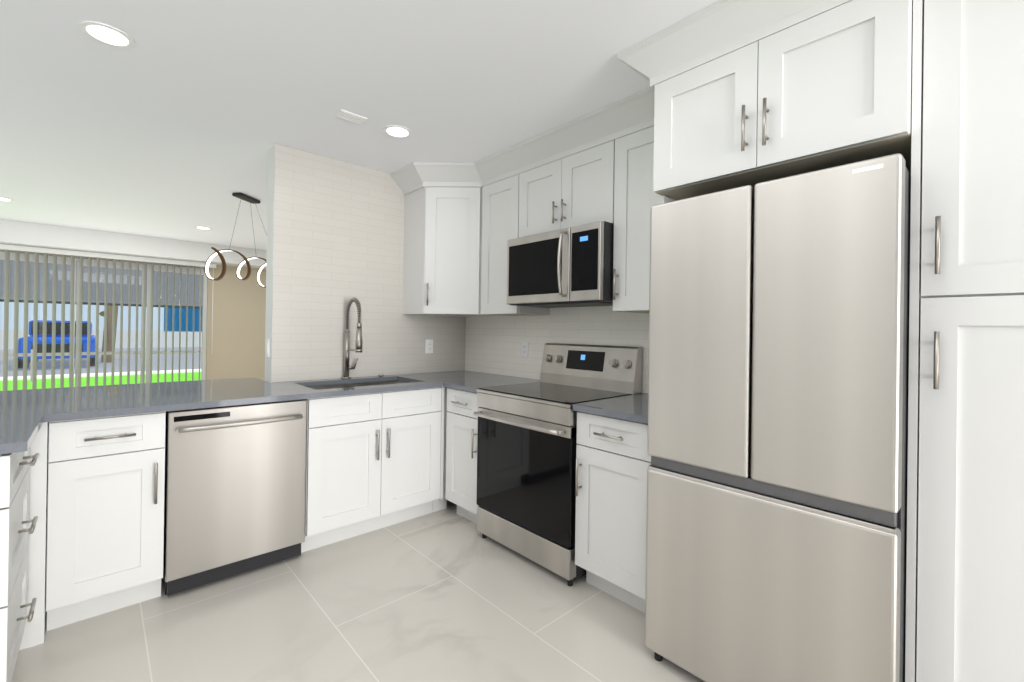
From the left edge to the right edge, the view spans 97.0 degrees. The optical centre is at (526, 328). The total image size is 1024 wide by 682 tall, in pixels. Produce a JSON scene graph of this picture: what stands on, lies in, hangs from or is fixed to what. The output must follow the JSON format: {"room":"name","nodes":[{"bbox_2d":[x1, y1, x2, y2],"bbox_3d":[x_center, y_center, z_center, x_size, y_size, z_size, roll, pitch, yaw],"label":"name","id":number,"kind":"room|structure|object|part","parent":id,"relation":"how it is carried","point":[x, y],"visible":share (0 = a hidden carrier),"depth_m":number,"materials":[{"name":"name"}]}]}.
{"room":"kitchen","nodes":[
{"label":"kitchen","id":0,"kind":"room"},
{"bbox_2d":[0,250,265,380],"bbox_3d":[-5.227,-0.006,6.483,3.350,2.452,0.120,1,0,-43],"label":"wall","id":1,"kind":"structure","parent":0,"point":[235,344],"depth_m":7.05,"materials":[{"name":"beige paint"}]},
{"bbox_2d":[0,260,202,308],"bbox_3d":[-5.654,-0.702,6.182,2.260,0.770,0.020,1,0,-43],"label":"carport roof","id":2,"kind":"object","parent":1,"relation":"attached to","point":[102,277],"depth_m":6.12,"materials":[{"name":"grey metal"}]},
{"bbox_2d":[0,251,206,390],"bbox_3d":[-5.599,0.150,6.109,2.096,2.127,0.095,1,0,-43],"label":"window","id":3,"kind":"structure","parent":1,"relation":"in","point":[148,312],"depth_m":6.17,"materials":[{"name":"clear glass"}]},
{"bbox_2d":[0,219,266,268],"bbox_3d":[-5.040,-1.103,6.304,3.350,0.251,0.379,1,0,-43],"label":"wall","id":4,"kind":"structure","parent":0,"point":[18,233],"depth_m":5.84,"materials":[{"name":"white paint"}]},
{"bbox_2d":[0,244,215,390],"bbox_3d":[-5.461,0.098,5.986,2.230,2.155,0.086,1,0,-43],"label":"vertical blinds","id":5,"kind":"object","parent":4,"relation":"attached to","point":[17,249],"visible":0.73,"depth_m":5.78,"materials":[{"name":"white fabric"}]},
{"bbox_2d":[12,500,704,681],"bbox_3d":[-1.973,1.282,3.022,3.590,0.050,9.640,1,0,-43],"label":"floor","id":6,"kind":"structure","parent":0,"point":[448,594],"depth_m":1.93,"materials":[{"name":"tile"}]},
{"bbox_2d":[0,447,38,681],"bbox_3d":[-1.964,0.810,1.371,0.648,0.885,0.560,1,0,-43],"label":"drawers","id":7,"kind":"object","parent":6,"relation":"on","point":[15,521],"visible":0.92,"depth_m":1.48,"materials":[{"name":"white wood"}]},
{"bbox_2d":[19,422,48,649],"bbox_3d":[-2.033,0.810,1.976,1.795,0.885,1.550,1,0,-43],"label":"support","id":8,"kind":"object","parent":6,"relation":"on","point":[34,632],"visible":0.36,"depth_m":1.79,"materials":[{"name":"white wood"}]},
{"bbox_2d":[0,371,647,453],"bbox_3d":[-1.130,0.366,2.143,3.335,0.030,2.621,1,0,-43],"label":"countertop","id":9,"kind":"structure","parent":8,"relation":"on","point":[25,415],"depth_m":2.31,"materials":[{"name":"grey stone"}]},
{"bbox_2d":[342,297,362,378],"bbox_3d":[-1.181,0.068,3.137,0.111,0.570,0.253,1,0,-43],"label":"pull-down faucet","id":10,"kind":"object","parent":9,"relation":"on","point":[358,346],"visible":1,"depth_m":3.17,"materials":[{"name":"silver metal"}]},
{"bbox_2d":[309,380,407,389],"bbox_3d":[-1.096,0.499,3.004,0.716,0.229,0.416,1,0,-43],"label":"sink basin","id":11,"kind":"object","parent":9,"relation":"in","point":[353,385],"visible":0.04,"depth_m":3.18,"materials":[{"name":"silver metal"}]},
{"bbox_2d":[46,412,165,630],"bbox_3d":[-1.981,0.812,2.144,0.370,0.885,0.648,1,0,-43],"label":"base cabinet","id":12,"kind":"object","parent":6,"relation":"on","point":[105,514],"visible":1,"depth_m":1.93,"materials":[{"name":"white wood"}]},
{"bbox_2d":[163,399,306,595],"bbox_3d":[-1.610,0.821,2.468,0.599,0.879,0.638,1,0,-43],"label":"dishwasher","id":13,"kind":"object","parent":6,"relation":"on","point":[235,490],"visible":1,"depth_m":2.24,"materials":[{"name":"grey metal"}]},
{"bbox_2d":[301,380,440,552],"bbox_3d":[-1.089,0.826,2.987,0.855,0.885,0.648,1,0,-43],"label":"base cabinet","id":14,"kind":"object","parent":6,"relation":"on","point":[372,461],"visible":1,"depth_m":2.73,"materials":[{"name":"white wood"}]},
{"bbox_2d":[432,387,448,511],"bbox_3d":[-0.562,0.835,3.511,0.628,0.885,0.599,1,0,-43],"label":"filler panel","id":15,"kind":"object","parent":6,"relation":"on","point":[440,504],"visible":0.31,"depth_m":3.11,"materials":[{"name":"white wood"}]},
{"bbox_2d":[445,388,478,523],"bbox_3d":[-0.211,0.839,3.126,0.648,0.885,0.375,1,0,-43],"label":"base cabinet","id":16,"kind":"object","parent":6,"relation":"on","point":[461,452],"visible":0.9,"depth_m":2.95,"materials":[{"name":"white wood"}]},
{"bbox_2d":[474,343,641,585],"bbox_3d":[0.157,0.693,2.686,0.695,1.185,0.754,1,0,-43],"label":"electric range","id":17,"kind":"object","parent":6,"relation":"on","point":[526,461],"visible":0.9,"depth_m":2.52,"materials":[{"name":"grey metal"}]},
{"bbox_2d":[575,412,650,612],"bbox_3d":[0.595,0.848,2.274,0.648,0.885,0.430,1,0,-43],"label":"base cabinet","id":18,"kind":"object","parent":6,"relation":"on","point":[613,460],"visible":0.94,"depth_m":2.08,"materials":[{"name":"white wood"}]},
{"bbox_2d":[660,195,676,203],"bbox_3d":[0.780,0.364,2.131,0.591,1.857,0.018,1,0,-43],"label":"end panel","id":19,"kind":"object","parent":6,"relation":"on","point":[663,199],"depth_m":1.94,"materials":[{"name":"white"}]},
{"bbox_2d":[645,153,910,681],"bbox_3d":[1.001,0.407,1.746,0.745,1.776,0.767,1,0,-43],"label":"refrigerator","id":20,"kind":"object","parent":6,"relation":"on","point":[777,470],"visible":0.94,"depth_m":1.42,"materials":[{"name":"grey metal"}]},
{"bbox_2d":[905,0,923,681],"bbox_3d":[1.342,0.143,1.521,0.616,2.312,0.020,1,0,-43],"label":"end panel","id":21,"kind":"object","parent":6,"relation":"on","point":[914,342],"depth_m":1.31,"materials":[{"name":"white wood"}]},
{"bbox_2d":[916,0,1023,681],"bbox_3d":[1.496,0.144,1.335,0.648,2.312,0.460,1,0,-43],"label":"pantry cabinet","id":22,"kind":"object","parent":6,"relation":"on","point":[970,589],"visible":1,"depth_m":1.23,"materials":[{"name":"white wood"}]},
{"bbox_2d":[0,0,718,249],"bbox_3d":[-1.938,-1.205,3.029,3.590,0.020,9.640,1,0,-43],"label":"ceiling","id":23,"kind":"structure","parent":0,"point":[179,119],"depth_m":2.25,"materials":[{"name":"white paint"}]},
{"bbox_2d":[0,197,13,200],"bbox_3d":[-4.977,-1.230,4.283,0.164,0.007,0.164,1,0,-43],"label":"recessed light","id":24,"kind":"object","parent":23,"relation":"in","point":[4,199],"visible":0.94,"depth_m":4.30,"materials":[{"name":"white"}]},
{"bbox_2d":[80,21,134,47],"bbox_3d":[-1.699,-1.191,1.837,0.164,0.007,0.164,1,0,-43],"label":"recessed light","id":25,"kind":"object","parent":23,"relation":"in","point":[107,34],"visible":1,"depth_m":1.83,"materials":[{"name":"white plastic"}]},
{"bbox_2d":[195,226,211,229],"bbox_3d":[-3.891,-1.212,5.449,0.164,0.007,0.164,1,0,-43],"label":"recessed light","id":26,"kind":"object","parent":23,"relation":"in","point":[202,227],"visible":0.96,"depth_m":5.42,"materials":[{"name":"white"}]},
{"bbox_2d":[204,193,266,287],"bbox_3d":[-2.552,-0.800,4.109,0.288,0.801,0.978,1,0,6],"label":"pendant light","id":27,"kind":"object","parent":23,"relation":"hanging from","point":[247,198],"visible":0.85,"depth_m":3.99,"materials":[{"name":"black plastic"}]},
{"bbox_2d":[334,109,367,124],"bbox_3d":[-0.980,-1.179,2.525,0.150,0.008,0.100,1,0,-43],"label":"ceiling vent","id":28,"kind":"object","parent":23,"relation":"in","point":[350,117],"visible":1,"depth_m":2.52,"materials":[{"name":"white metal"}]},
{"bbox_2d":[383,125,411,137],"bbox_3d":[-0.770,-1.176,2.703,0.164,0.007,0.164,1,0,-43],"label":"recessed light","id":29,"kind":"object","parent":23,"relation":"in","point":[397,131],"visible":1,"depth_m":2.69,"materials":[{"name":"white plastic"}]},
{"bbox_2d":[265,144,464,382],"bbox_3d":[-1.139,0.043,3.489,1.524,2.452,0.150,1,0,-43],"label":"wall","id":30,"kind":"structure","parent":0,"point":[269,256],"depth_m":2.96,"materials":[{"name":"white paint"}]},
{"bbox_2d":[266,339,269,356],"bbox_3d":[-1.697,0.128,2.962,0.009,0.115,0.070,1,0,-43],"label":"switch plate","id":31,"kind":"object","parent":30,"relation":"attached to","point":[267,347],"visible":1,"depth_m":2.95,"materials":[{"name":"white plastic"}]},
{"bbox_2d":[271,144,465,381],"bbox_3d":[-1.080,-0.413,3.430,1.515,1.535,0.008,1,0,-43],"label":"tile","id":32,"kind":"structure","parent":30,"relation":"attached to","point":[338,234],"depth_m":3.20,"materials":[{"name":"white tile"}]},
{"bbox_2d":[425,339,432,353],"bbox_3d":[-0.794,0.145,3.695,0.070,0.114,0.008,1,0,-43],"label":"outlet","id":33,"kind":"object","parent":32,"relation":"attached to","point":[428,345],"visible":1,"depth_m":3.69,"materials":[{"name":"white plastic"}]},
{"bbox_2d":[403,187,503,316],"bbox_3d":[-0.538,-0.571,3.522,0.615,0.927,0.609,1,0,-43],"label":"upper cabinet","id":34,"kind":"object","parent":30,"relation":"attached to","point":[442,251],"visible":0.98,"depth_m":3.30,"materials":[{"name":"white wood"}]},
{"bbox_3d":[-0.545,-0.569,3.301,0.302,0.923,0.296,1,0,-43],"label":"door","id":35,"kind":"part","parent":34,"relation":"part of","materials":[{"name":"white wood"}]},
{"bbox_2d":[391,0,851,195],"bbox_3d":[0.317,-1.095,2.311,0.448,0.139,3.536,1,0,-43],"label":"crown molding","id":36,"kind":"structure","parent":30,"relation":"attached to","point":[716,30],"depth_m":1.91,"materials":[{"name":"white wood"}]},
{"bbox_3d":[-0.696,0.051,4.218,0.120,2.452,9.640,1,0,-43],"label":"wall","id":37,"kind":"structure","parent":0,"visible":0},
{"bbox_2d":[481,174,549,315],"bbox_3d":[-0.091,-0.564,3.235,0.358,0.929,0.394,1,0,-43],"label":"upper cabinet","id":38,"kind":"object","parent":37,"relation":"attached to","point":[500,213],"visible":0.48,"depth_m":3.16,"materials":[{"name":"white wood"}]},
{"bbox_2d":[465,306,648,392],"bbox_3d":[0.227,0.080,3.149,0.008,0.584,2.220,1,0,-43],"label":"tile","id":39,"kind":"structure","parent":37,"relation":"attached to","point":[493,344],"depth_m":3.28,"materials":[{"name":"white tile"}]},
{"bbox_2d":[521,342,527,356],"bbox_3d":[-0.014,0.155,3.390,0.008,0.114,0.070,1,0,-43],"label":"outlet","id":40,"kind":"object","parent":39,"relation":"attached to","point":[524,352],"visible":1,"depth_m":3.39,"materials":[{"name":"white plastic"}]},
{"bbox_2d":[519,140,614,236],"bbox_3d":[0.310,-0.798,2.815,0.358,0.452,0.760,1,0,-43],"label":"upper cabinet","id":41,"kind":"object","parent":37,"relation":"attached to","point":[576,189],"visible":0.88,"depth_m":2.67,"materials":[{"name":"white wood"}]},
{"bbox_2d":[507,221,613,307],"bbox_3d":[0.259,-0.358,2.771,0.479,0.427,0.752,1,0,-43],"label":"over-the-range microwave","id":42,"kind":"object","parent":41,"relation":"attached to","point":[567,267],"visible":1,"depth_m":2.56,"materials":[{"name":"grey metal"}]},
{"bbox_2d":[613,126,660,312],"bbox_3d":[0.718,-0.555,2.379,0.358,0.929,0.433,1,0,-43],"label":"upper cabinet","id":43,"kind":"object","parent":37,"relation":"attached to","point":[636,197],"visible":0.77,"depth_m":2.36,"materials":[{"name":"white wood"}]},
{"bbox_2d":[653,0,912,199],"bbox_3d":[1.035,-0.791,1.807,0.686,0.452,0.825,1,0,-43],"label":"upper cabinet","id":44,"kind":"object","parent":37,"relation":"attached to","point":[829,88],"visible":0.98,"depth_m":1.53,"materials":[{"name":"white wood"}]},
{"label":"outside","id":45,"kind":"structure","parent":0,"visible":0},
{"bbox_2d":[0,372,200,390],"bbox_3d":[-8.253,1.218,8.458,55.000,0.050,6.870,1,0,-43],"label":"grass","id":46,"kind":"structure","parent":45,"point":[83,382],"depth_m":10.22,"materials":[{"name":"green plant"}]},
{"bbox_2d":[0,347,201,376],"bbox_3d":[-17.005,1.125,17.708,55.000,0.040,17.400,1,0,-43],"label":"road","id":47,"kind":"structure","parent":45,"point":[117,363],"depth_m":14.95,"materials":[{"name":"grey asphalt"}]},
{"bbox_2d":[18,320,95,368],"bbox_3d":[-14.608,0.434,14.242,1.640,1.370,4.320,1,0,-43],"label":"car","id":48,"kind":"object","parent":47,"relation":"on","point":[58,343],"depth_m":13.07,"materials":[{"name":"blue metal"}]},
{"bbox_2d":[101,305,117,361],"bbox_3d":[-13.778,-1.292,15.505,3.862,4.848,3.961,1,0,-43],"label":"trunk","id":49,"kind":"object","parent":47,"relation":"on","point":[109,341],"depth_m":15.15,"materials":[{"name":"brown plant"}]},
{"bbox_2d":[0,302,201,349],"bbox_3d":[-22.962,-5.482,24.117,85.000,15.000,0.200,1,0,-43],"label":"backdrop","id":50,"kind":"structure","parent":45,"point":[101,326],"depth_m":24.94,"materials":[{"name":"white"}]},
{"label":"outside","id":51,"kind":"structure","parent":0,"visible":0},
{"bbox_2d":[0,369,200,380],"bbox_3d":[-10.819,1.169,11.171,55.000,0.090,0.600,1,0,-43],"label":"curb","id":52,"kind":"object","parent":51,"point":[99,374],"depth_m":11.28,"materials":[{"name":"white concrete"}]}
]}

